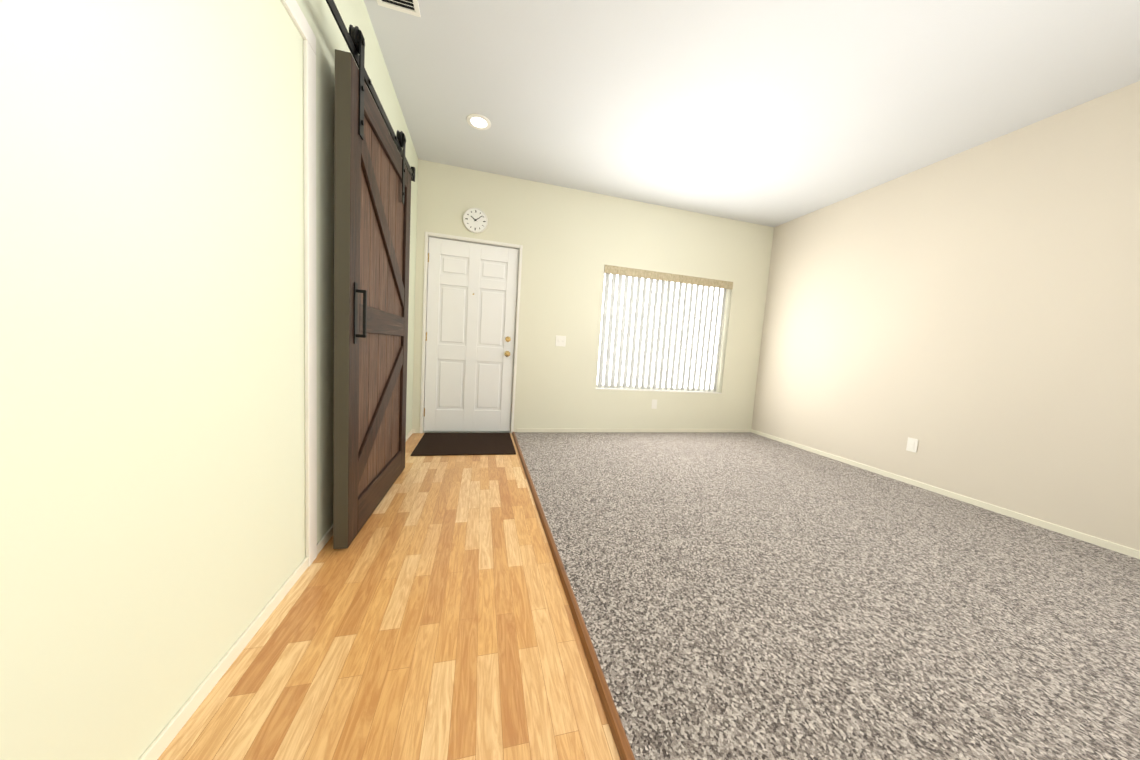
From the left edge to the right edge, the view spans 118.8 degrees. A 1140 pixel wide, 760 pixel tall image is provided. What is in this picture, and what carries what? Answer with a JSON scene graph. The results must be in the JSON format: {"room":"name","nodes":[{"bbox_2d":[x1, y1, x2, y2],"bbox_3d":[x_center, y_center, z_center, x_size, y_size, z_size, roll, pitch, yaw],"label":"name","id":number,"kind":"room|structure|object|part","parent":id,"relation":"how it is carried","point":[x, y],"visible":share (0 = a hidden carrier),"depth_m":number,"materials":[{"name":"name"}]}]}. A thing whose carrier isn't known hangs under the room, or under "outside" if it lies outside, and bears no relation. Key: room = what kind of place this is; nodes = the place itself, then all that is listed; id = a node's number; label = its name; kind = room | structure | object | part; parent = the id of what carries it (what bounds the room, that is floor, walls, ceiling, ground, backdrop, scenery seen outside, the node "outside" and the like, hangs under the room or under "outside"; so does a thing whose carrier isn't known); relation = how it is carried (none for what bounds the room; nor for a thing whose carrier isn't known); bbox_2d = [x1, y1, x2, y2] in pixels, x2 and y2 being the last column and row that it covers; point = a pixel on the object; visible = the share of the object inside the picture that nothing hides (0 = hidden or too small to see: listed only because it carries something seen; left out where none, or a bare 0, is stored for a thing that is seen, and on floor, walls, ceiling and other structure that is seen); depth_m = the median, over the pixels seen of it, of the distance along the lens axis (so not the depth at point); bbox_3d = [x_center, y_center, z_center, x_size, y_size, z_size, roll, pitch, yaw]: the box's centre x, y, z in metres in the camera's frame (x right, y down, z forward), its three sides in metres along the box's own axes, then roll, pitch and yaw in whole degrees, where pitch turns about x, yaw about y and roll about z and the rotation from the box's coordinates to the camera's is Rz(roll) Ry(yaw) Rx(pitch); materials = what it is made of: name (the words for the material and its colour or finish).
{"room":"empty living room","nodes":[
{"label":"empty living room","id":0,"kind":"room"},
{"bbox_2d":[0,0,417,759],"bbox_3d":[-0.742,-0.443,-0.043,0.140,2.740,7.170,2,5,-15],"label":"wall","id":1,"kind":"structure","parent":0,"point":[152,428],"depth_m":0.71,"materials":[{"name":"paint"}]},
{"bbox_2d":[138,429,414,759],"bbox_3d":[-0.784,0.879,0.243,0.030,0.057,6.867,2,5,-15],"label":"baseboard","id":2,"kind":"structure","parent":1,"relation":"attached to","point":[170,730],"depth_m":0.94,"materials":[{"name":"beige wood"}]},
{"bbox_2d":[281,0,316,566],"bbox_3d":[-0.898,-0.209,0.809,0.014,2.105,1.200,2,5,-15],"label":"door frame","id":3,"kind":"structure","parent":1,"relation":"attached to","point":[296,14],"depth_m":1.33,"materials":[{"name":"white wood"}]},
{"bbox_2d":[326,0,414,181],"bbox_3d":[-0.809,-1.330,0.716,0.148,0.089,3.640,3,5,-13],"label":"track","id":4,"kind":"object","parent":1,"relation":"attached to","point":[344,32],"visible":0.67,"depth_m":1.57,"materials":[{"name":"black metal"}]},
{"bbox_2d":[348,54,410,546],"bbox_3d":[-1.064,-0.324,1.942,0.103,2.086,1.030,3,5,-13],"label":"barn door","id":5,"kind":"structure","parent":4,"relation":"hanging from","point":[381,326],"depth_m":1.78,"materials":[{"name":"brown wood"}]},
{"bbox_3d":[-0.933,-0.295,1.504,0.044,0.270,0.032,3,5,-13],"label":"handle","id":6,"kind":"part","parent":5,"relation":"part of","materials":[{"name":"black metal"}]},
{"bbox_2d":[333,49,410,548],"bbox_3d":[-1.087,-0.325,1.937,0.057,2.086,1.036,3,5,-13],"label":"band","id":7,"kind":"object","parent":5,"relation":"attached to","point":[342,144],"visible":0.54,"depth_m":1.43,"materials":[{"name":"brown"}]},
{"bbox_2d":[349,24,405,204],"bbox_3d":[-0.989,-1.310,1.796,0.042,0.430,0.804,3,5,-13],"label":"hanger","id":8,"kind":"object","parent":5,"relation":"attached to","point":[356,36],"visible":0.83,"depth_m":1.45,"materials":[{"name":"black metal"}]},
{"bbox_3d":[-1.067,-0.324,1.941,0.018,2.086,1.030,3,5,-13],"label":"far barn door stiles","id":9,"kind":"part","parent":5,"relation":"part of","materials":[{"name":"brown wood"}]},
{"bbox_2d":[358,134,403,484],"bbox_3d":[-1.066,-0.350,1.939,0.016,1.663,0.800,3,5,-13],"label":"braces","id":10,"kind":"object","parent":5,"relation":"attached to","point":[385,397],"visible":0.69,"depth_m":1.83,"materials":[{"name":"brown wood"}]},
{"bbox_2d":[157,433,619,759],"bbox_3d":[-0.340,0.993,0.286,1.200,0.120,7.310,2,5,-15],"label":"floor","id":11,"kind":"structure","parent":0,"point":[426,614],"depth_m":1.06,"materials":[{"name":"brown wood"}]},
{"bbox_2d":[410,433,515,455],"bbox_3d":[-1.010,0.616,3.312,0.885,0.011,0.750,2,5,-15],"label":"doormat","id":12,"kind":"object","parent":11,"relation":"on","point":[437,444],"visible":1,"depth_m":3.23,"materials":[{"name":"rubber"}]},
{"bbox_2d":[512,432,634,759],"bbox_3d":[0.208,0.937,0.545,0.030,0.016,6.795,2,5,-15],"label":"trim","id":13,"kind":"structure","parent":11,"relation":"on","point":[623,747],"depth_m":1.11,"materials":[{"name":"brown wood"}]},
{"bbox_2d":[412,159,773,432],"bbox_3d":[0.452,-0.228,4.088,4.580,3.740,0.140,2,5,-15],"label":"wall","id":14,"kind":"structure","parent":0,"point":[573,242],"depth_m":3.89,"materials":[{"name":"beige paint"}]},
{"bbox_2d":[423,431,509,432],"bbox_3d":[-1.133,0.568,3.756,0.918,0.014,0.144,2,5,-15],"label":"entry door threshold sill","id":15,"kind":"structure","parent":14,"relation":"attached to","point":[466,431],"depth_m":3.69,"materials":[{"name":"wood"}]},
{"bbox_2d":[420,232,522,432],"bbox_3d":[-1.062,-0.449,3.648,0.978,2.063,0.183,2,5,-15],"label":"door frame","id":16,"kind":"structure","parent":14,"relation":"attached to","point":[452,330],"depth_m":3.62,"materials":[{"name":"white wood"}]},
{"bbox_3d":[-1.496,-0.453,3.511,0.012,1.690,0.012,2,5,-15],"label":"hinge knob","id":17,"kind":"part","parent":16,"relation":"part of","materials":[{"name":"wood"}]},
{"bbox_3d":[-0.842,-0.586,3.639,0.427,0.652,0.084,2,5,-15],"label":"knob","id":18,"kind":"part","parent":16,"relation":"part of","materials":[{"name":"white wood"}]},
{"bbox_2d":[424,237,518,430],"bbox_3d":[-1.064,-0.439,3.652,0.910,2.010,0.045,2,5,-15],"label":"entry door","id":19,"kind":"structure","parent":14,"relation":"in","point":[471,353],"depth_m":3.62,"materials":[{"name":"white wood"}]},
{"bbox_2d":[463,208,487,232],"bbox_3d":[-0.974,-1.644,3.478,0.248,0.248,0.032,2,5,-15],"label":"clock","id":20,"kind":"object","parent":14,"relation":"attached to","point":[475,220],"visible":0.98,"depth_m":3.47,"materials":[{"name":"white plastic"}]},
{"bbox_2d":[555,336,565,346],"bbox_3d":[-0.104,-0.443,3.839,0.118,0.118,0.016,2,5,-15],"label":"light switch","id":21,"kind":"object","parent":14,"relation":"attached to","point":[560,340],"visible":1,"depth_m":3.84,"materials":[{"name":"white plastic"}]},
{"bbox_2d":[516,428,749,431],"bbox_3d":[0.939,0.638,4.227,3.200,0.057,0.013,2,5,-15],"label":"baseboard","id":22,"kind":"structure","parent":14,"relation":"attached to","point":[517,429],"depth_m":4.13,"materials":[{"name":"beige wood"}]},
{"bbox_2d":[651,399,656,408],"bbox_3d":[1.057,0.302,4.224,0.072,0.116,0.008,2,5,-15],"label":"electrical outlet","id":23,"kind":"object","parent":14,"relation":"attached to","point":[654,404],"visible":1,"depth_m":4.22,"materials":[{"name":"white plastic"}]},
{"bbox_2d":[596,388,720,393],"bbox_3d":[1.142,0.136,4.282,1.760,0.012,0.094,2,5,-15],"label":"window sill","id":24,"kind":"structure","parent":14,"relation":"attached to","point":[657,390],"depth_m":4.24,"materials":[{"name":"white wood"}]},
{"bbox_2d":[596,273,726,391],"bbox_3d":[1.170,-0.586,4.287,1.760,1.450,0.045,2,5,-15],"label":"window","id":25,"kind":"structure","parent":14,"relation":"in","point":[660,350],"depth_m":4.32,"materials":[{"name":"white plastic"}]},
{"bbox_2d":[598,265,732,391],"bbox_3d":[1.192,-0.585,4.204,1.752,1.430,0.087,2,5,-15],"label":"window blinds","id":26,"kind":"object","parent":25,"relation":"attached to","point":[621,272],"visible":0.94,"depth_m":4.18,"materials":[{"name":"white plastic"}]},
{"bbox_2d":[364,0,1139,226],"bbox_3d":[1.476,-1.783,0.468,4.580,0.120,7.310,2,5,-15],"label":"ceiling","id":27,"kind":"structure","parent":0,"point":[772,113],"depth_m":2.17,"materials":[{"name":"paint"}]},
{"bbox_2d":[377,0,420,16],"bbox_3d":[-0.879,-1.976,1.667,0.210,0.010,0.320,2,5,-15],"label":"ceiling vent","id":28,"kind":"object","parent":27,"relation":"in","point":[410,7],"visible":1,"depth_m":1.79,"materials":[{"name":"white plastic"}]},
{"bbox_2d":[466,114,490,129],"bbox_3d":[-0.729,-2.057,2.695,0.190,0.008,0.190,2,5,-15],"label":"recessed light","id":29,"kind":"object","parent":27,"relation":"in","point":[470,116],"depth_m":2.69,"materials":[{"name":"white plastic"}]},
{"bbox_3d":[-0.728,-2.060,2.694,0.124,0.002,0.124,2,5,-15],"label":"recessed ceiling light lens","id":30,"kind":"part","parent":29,"relation":"part of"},
{"bbox_2d":[515,432,1139,759],"bbox_3d":[1.872,1.078,0.872,3.380,0.132,7.310,2,5,-15],"label":"floor carpet","id":31,"kind":"object","parent":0,"point":[745,596],"visible":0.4,"depth_m":1.36,"materials":[{"name":"grey carpet"}]},
{"bbox_2d":[751,81,1139,550],"bbox_3d":[3.546,-0.266,1.094,0.140,2.740,7.170,2,5,-15],"label":"wall","id":32,"kind":"structure","parent":0,"point":[969,319],"depth_m":2.51,"materials":[{"name":"beige paint"}]},
{"bbox_2d":[906,437,917,452],"bbox_3d":[2.953,0.561,2.912,0.008,0.116,0.072,2,5,-15],"label":"electrical outlet","id":33,"kind":"object","parent":32,"relation":"attached to","point":[912,444],"visible":1,"depth_m":2.91,"materials":[{"name":"white plastic"}]},
{"bbox_2d":[750,429,1139,558],"bbox_3d":[3.318,1.036,1.458,0.010,0.057,6.620,2,5,-15],"label":"baseboard","id":34,"kind":"structure","parent":32,"relation":"attached to","point":[1122,549],"depth_m":2.48,"materials":[{"name":"beige wood"}]}
]}

